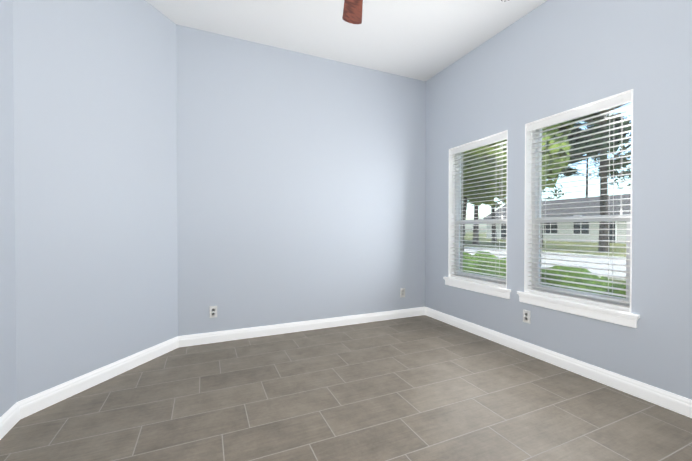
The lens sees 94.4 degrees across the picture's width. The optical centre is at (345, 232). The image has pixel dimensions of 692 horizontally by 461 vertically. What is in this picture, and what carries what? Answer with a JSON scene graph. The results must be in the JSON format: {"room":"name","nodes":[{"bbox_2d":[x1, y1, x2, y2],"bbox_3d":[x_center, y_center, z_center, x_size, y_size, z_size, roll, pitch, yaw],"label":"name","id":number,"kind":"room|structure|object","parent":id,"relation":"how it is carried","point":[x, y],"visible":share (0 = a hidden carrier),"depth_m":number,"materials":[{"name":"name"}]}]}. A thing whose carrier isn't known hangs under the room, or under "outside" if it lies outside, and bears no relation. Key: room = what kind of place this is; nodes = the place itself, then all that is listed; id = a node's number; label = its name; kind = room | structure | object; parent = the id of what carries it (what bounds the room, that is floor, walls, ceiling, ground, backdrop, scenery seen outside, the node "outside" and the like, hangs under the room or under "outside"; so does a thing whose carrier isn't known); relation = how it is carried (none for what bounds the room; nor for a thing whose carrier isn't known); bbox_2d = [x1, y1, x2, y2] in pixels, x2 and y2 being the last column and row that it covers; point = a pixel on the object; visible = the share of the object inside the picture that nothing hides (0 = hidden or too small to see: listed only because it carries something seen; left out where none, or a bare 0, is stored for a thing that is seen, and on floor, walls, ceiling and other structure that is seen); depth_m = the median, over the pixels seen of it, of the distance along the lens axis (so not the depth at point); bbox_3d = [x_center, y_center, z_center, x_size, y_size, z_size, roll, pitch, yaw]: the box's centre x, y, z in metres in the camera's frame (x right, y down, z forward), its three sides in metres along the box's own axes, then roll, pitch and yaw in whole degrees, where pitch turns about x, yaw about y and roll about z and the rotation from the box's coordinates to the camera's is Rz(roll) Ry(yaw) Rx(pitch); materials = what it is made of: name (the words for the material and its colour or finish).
{"room":"empty room","nodes":[
{"label":"empty room","id":0,"kind":"room"},
{"bbox_2d":[0,0,16,416],"bbox_3d":[-1.346,-0.409,0.352,0.150,3.050,3.750,0,1,-24],"label":"wall","id":1,"kind":"structure","parent":0,"point":[8,390],"depth_m":1.80,"materials":[{"name":"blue paint"}]},
{"bbox_2d":[13,0,177,401],"bbox_3d":[-1.839,-0.430,2.472,0.150,3.050,1.712,0,1,16],"label":"wall","id":2,"kind":"structure","parent":0,"point":[95,138],"depth_m":2.29,"materials":[{"name":"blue paint"}]},
{"bbox_2d":[0,307,691,439],"bbox_3d":[0.211,1.052,1.562,3.665,0.104,4.180,0,1,-24],"label":"baseboard","id":3,"kind":"structure","parent":2,"relation":"attached to","point":[13,415],"depth_m":2.61,"materials":[{"name":"white wood"}]},
{"bbox_2d":[176,24,425,335],"bbox_3d":[-0.308,-0.442,3.685,3.388,3.050,0.150,0,1,-24],"label":"wall","id":4,"kind":"structure","parent":0,"point":[301,186],"depth_m":3.48,"materials":[{"name":"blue paint"}]},
{"bbox_2d":[209,306,216,317],"bbox_3d":[-1.313,0.783,3.172,0.070,0.114,0.018,0,1,-24],"label":"electrical outlet","id":5,"kind":"object","parent":4,"relation":"attached to","point":[213,311],"visible":1,"depth_m":3.16,"materials":[{"name":"white plastic"}]},
{"bbox_2d":[400,288,404,297],"bbox_3d":[0.718,0.764,4.068,0.070,0.114,0.018,0,1,-24],"label":"electrical outlet","id":6,"kind":"object","parent":4,"relation":"attached to","point":[402,292],"visible":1,"depth_m":4.06,"materials":[{"name":"white plastic"}]},
{"bbox_2d":[0,315,691,460],"bbox_3d":[0.211,1.164,1.563,3.965,0.120,4.480,0,1,-24],"label":"floor","id":7,"kind":"structure","parent":0,"point":[421,388],"depth_m":1.99,"materials":[{"name":"tile"}]},
{"bbox_2d":[146,0,546,80],"bbox_3d":[0.211,-2.006,1.532,3.965,0.120,4.480,0,1,-24],"label":"ceiling","id":8,"kind":"structure","parent":0,"point":[423,40],"depth_m":3.04,"materials":[{"name":"white paint"}]},
{"bbox_2d":[342,0,362,23],"bbox_3d":[0.106,-1.669,1.838,1.200,0.561,1.227,0,1,-24],"label":"ceiling fan","id":9,"kind":"object","parent":8,"relation":"hanging from","point":[352,11],"visible":1,"depth_m":2.34,"materials":[{"name":"brown wood"}]},
{"bbox_2d":[460,147,541,281],"bbox_3d":[2.061,-0.504,2.364,0.080,3.700,10.680,0,1,-24],"label":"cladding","id":10,"kind":"object","parent":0,"point":[461,233],"depth_m":3.89,"materials":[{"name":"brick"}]},
{"bbox_2d":[425,0,691,399],"bbox_3d":[1.956,-0.429,2.318,0.150,3.050,4.680,0,1,-24],"label":"wall","id":11,"kind":"structure","parent":0,"point":[547,58],"depth_m":2.38,"materials":[{"name":"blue paint"}]},
{"bbox_2d":[443,277,510,298],"bbox_3d":[1.406,0.582,3.458,0.121,0.094,0.910,0,1,-24],"label":"window sill","id":12,"kind":"structure","parent":11,"relation":"attached to","point":[497,291],"depth_m":3.37,"materials":[{"name":"white wood"}]},
{"bbox_2d":[448,130,507,288],"bbox_3d":[1.447,-0.225,3.468,0.144,1.520,0.809,0,1,-24],"label":"window","id":13,"kind":"structure","parent":11,"relation":"in","point":[451,222],"depth_m":3.77,"materials":[{"name":"white"}]},
{"bbox_2d":[450,132,506,286],"bbox_3d":[1.414,-0.223,3.453,0.075,1.500,0.782,0,1,-24],"label":"window blind","id":14,"kind":"object","parent":13,"relation":"attached to","point":[489,140],"visible":0.9,"depth_m":3.41,"materials":[{"name":"white plastic"}]},
{"bbox_2d":[523,309,530,323],"bbox_3d":[1.628,0.755,2.885,0.018,0.114,0.070,0,1,-24],"label":"electrical outlet","id":15,"kind":"object","parent":11,"relation":"attached to","point":[526,316],"visible":1,"depth_m":2.88,"materials":[{"name":"white plastic"}]},
{"bbox_2d":[524,89,632,312],"bbox_3d":[1.845,-0.216,2.567,0.144,1.520,0.799,0,1,-24],"label":"window","id":16,"kind":"structure","parent":11,"relation":"in","point":[528,234],"depth_m":2.69,"materials":[{"name":"white"}]},
{"bbox_2d":[527,91,631,310],"bbox_3d":[1.812,-0.214,2.552,0.075,1.500,0.772,0,1,-24],"label":"window blind","id":17,"kind":"object","parent":16,"relation":"attached to","point":[622,99],"visible":0.81,"depth_m":2.48,"materials":[{"name":"white plastic"}]},
{"bbox_2d":[517,291,639,327],"bbox_3d":[1.804,0.591,2.557,0.121,0.094,0.900,0,1,-24],"label":"window sill","id":18,"kind":"structure","parent":11,"relation":"attached to","point":[615,316],"depth_m":2.44,"materials":[{"name":"white wood"}]},
{"label":"outside","id":19,"kind":"structure","parent":0,"visible":0},
{"bbox_2d":[464,232,625,281],"bbox_3d":[50.153,1.138,38.497,197.245,0.300,210.000,0,1,-24],"label":"lawn","id":20,"kind":"structure","parent":19,"point":[468,235],"depth_m":25.67,"materials":[{"name":"green plant"}]},
{"bbox_2d":[472,205,478,244],"bbox_3d":[11.636,-10.460,28.704,13.121,23.190,13.892,0,1,-24],"label":"tree","id":21,"kind":"object","parent":20,"relation":"on","point":[474,231],"depth_m":28.29,"materials":[{"name":"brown plant"}]},
{"bbox_2d":[469,184,567,242],"bbox_3d":[14.383,-8.985,32.562,11.570,20.163,13.423,0,1,-24],"label":"tree","id":22,"kind":"object","parent":20,"relation":"on","point":[493,225],"depth_m":32.09,"materials":[{"name":"green plant"}]},
{"bbox_2d":[463,121,573,250],"bbox_3d":[3.665,-1.733,9.408,5.626,6.118,5.416,0,1,-24],"label":"tree","id":23,"kind":"object","parent":20,"relation":"on","point":[495,205],"depth_m":7.63,"materials":[{"name":"green plant"}]},
{"bbox_2d":[464,246,625,257],"bbox_3d":[18.911,1.095,24.700,18.350,0.060,190.000,0,1,-24],"label":"curb","id":24,"kind":"object","parent":20,"relation":"on","point":[560,253],"depth_m":17.41,"materials":[{"name":"concrete"}]},
{"bbox_2d":[464,247,625,276],"bbox_3d":[7.019,1.192,19.449,7.550,0.070,190.000,0,1,-24],"label":"street","id":25,"kind":"structure","parent":20,"relation":"on","point":[598,260],"depth_m":13.47,"materials":[{"name":"grey asphalt"}]},
{"bbox_2d":[484,194,630,243],"bbox_3d":[33.989,-1.477,25.867,10.000,5.180,49.000,0,1,-24],"label":"house","id":26,"kind":"structure","parent":20,"relation":"on","point":[582,226],"depth_m":35.49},
{"bbox_2d":[542,114,630,246],"bbox_3d":[14.271,-10.884,25.605,15.561,24.099,12.874,0,1,-24],"label":"tree","id":27,"kind":"object","parent":20,"relation":"on","point":[611,139],"depth_m":24.35,"materials":[{"name":"green plant"}]},
{"bbox_2d":[550,109,630,196],"bbox_3d":[40.942,-12.534,55.299,13.183,26.810,13.526,0,1,-24],"label":"tree","id":28,"kind":"object","parent":20,"relation":"on","point":[594,159],"depth_m":54.02,"materials":[{"name":"green plant"}]},
{"bbox_2d":[558,102,631,251],"bbox_3d":[15.215,-10.430,19.604,14.586,23.309,14.238,0,1,-24],"label":"tree","id":29,"kind":"object","parent":20,"relation":"on","point":[602,212],"depth_m":18.79,"materials":[{"name":"green plant"}]},
{"bbox_2d":[596,275,625,283],"bbox_3d":[1.073,1.173,16.823,5.350,0.060,190.000,0,1,-24],"label":"sidewalk","id":30,"kind":"structure","parent":20,"relation":"on","point":[622,279],"depth_m":8.70,"materials":[{"name":"concrete"}]},
{"bbox_3d":[-2.335,1.203,15.319,2.000,0.030,90.000,0,1,-24],"label":"mulch bed","id":31,"kind":"object","parent":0,"visible":0},
{"bbox_2d":[463,251,497,272],"bbox_3d":[1.973,0.794,5.338,1.380,1.051,1.475,0,1,-24],"label":"hedge","id":32,"kind":"object","parent":31,"relation":"on","point":[477,258],"depth_m":4.92,"materials":[{"name":"green plant"}]},
{"bbox_2d":[471,256,505,278],"bbox_3d":[2.193,0.827,4.333,1.370,1.003,1.421,0,1,-24],"label":"hedge","id":33,"kind":"object","parent":31,"relation":"on","point":[492,268],"depth_m":4.27,"materials":[{"name":"green plant"}]},
{"bbox_2d":[541,266,611,294],"bbox_3d":[2.507,0.844,3.580,1.206,0.984,1.181,0,1,-24],"label":"hedge","id":34,"kind":"object","parent":31,"relation":"on","point":[574,279],"depth_m":3.38,"materials":[{"name":"green plant"}]},
{"bbox_2d":[605,281,625,297],"bbox_3d":[3.023,0.802,2.680,1.273,1.086,1.334,0,1,-24],"label":"hedge","id":35,"kind":"object","parent":31,"relation":"on","point":[617,291],"depth_m":3.04,"materials":[{"name":"green plant"}]}
]}

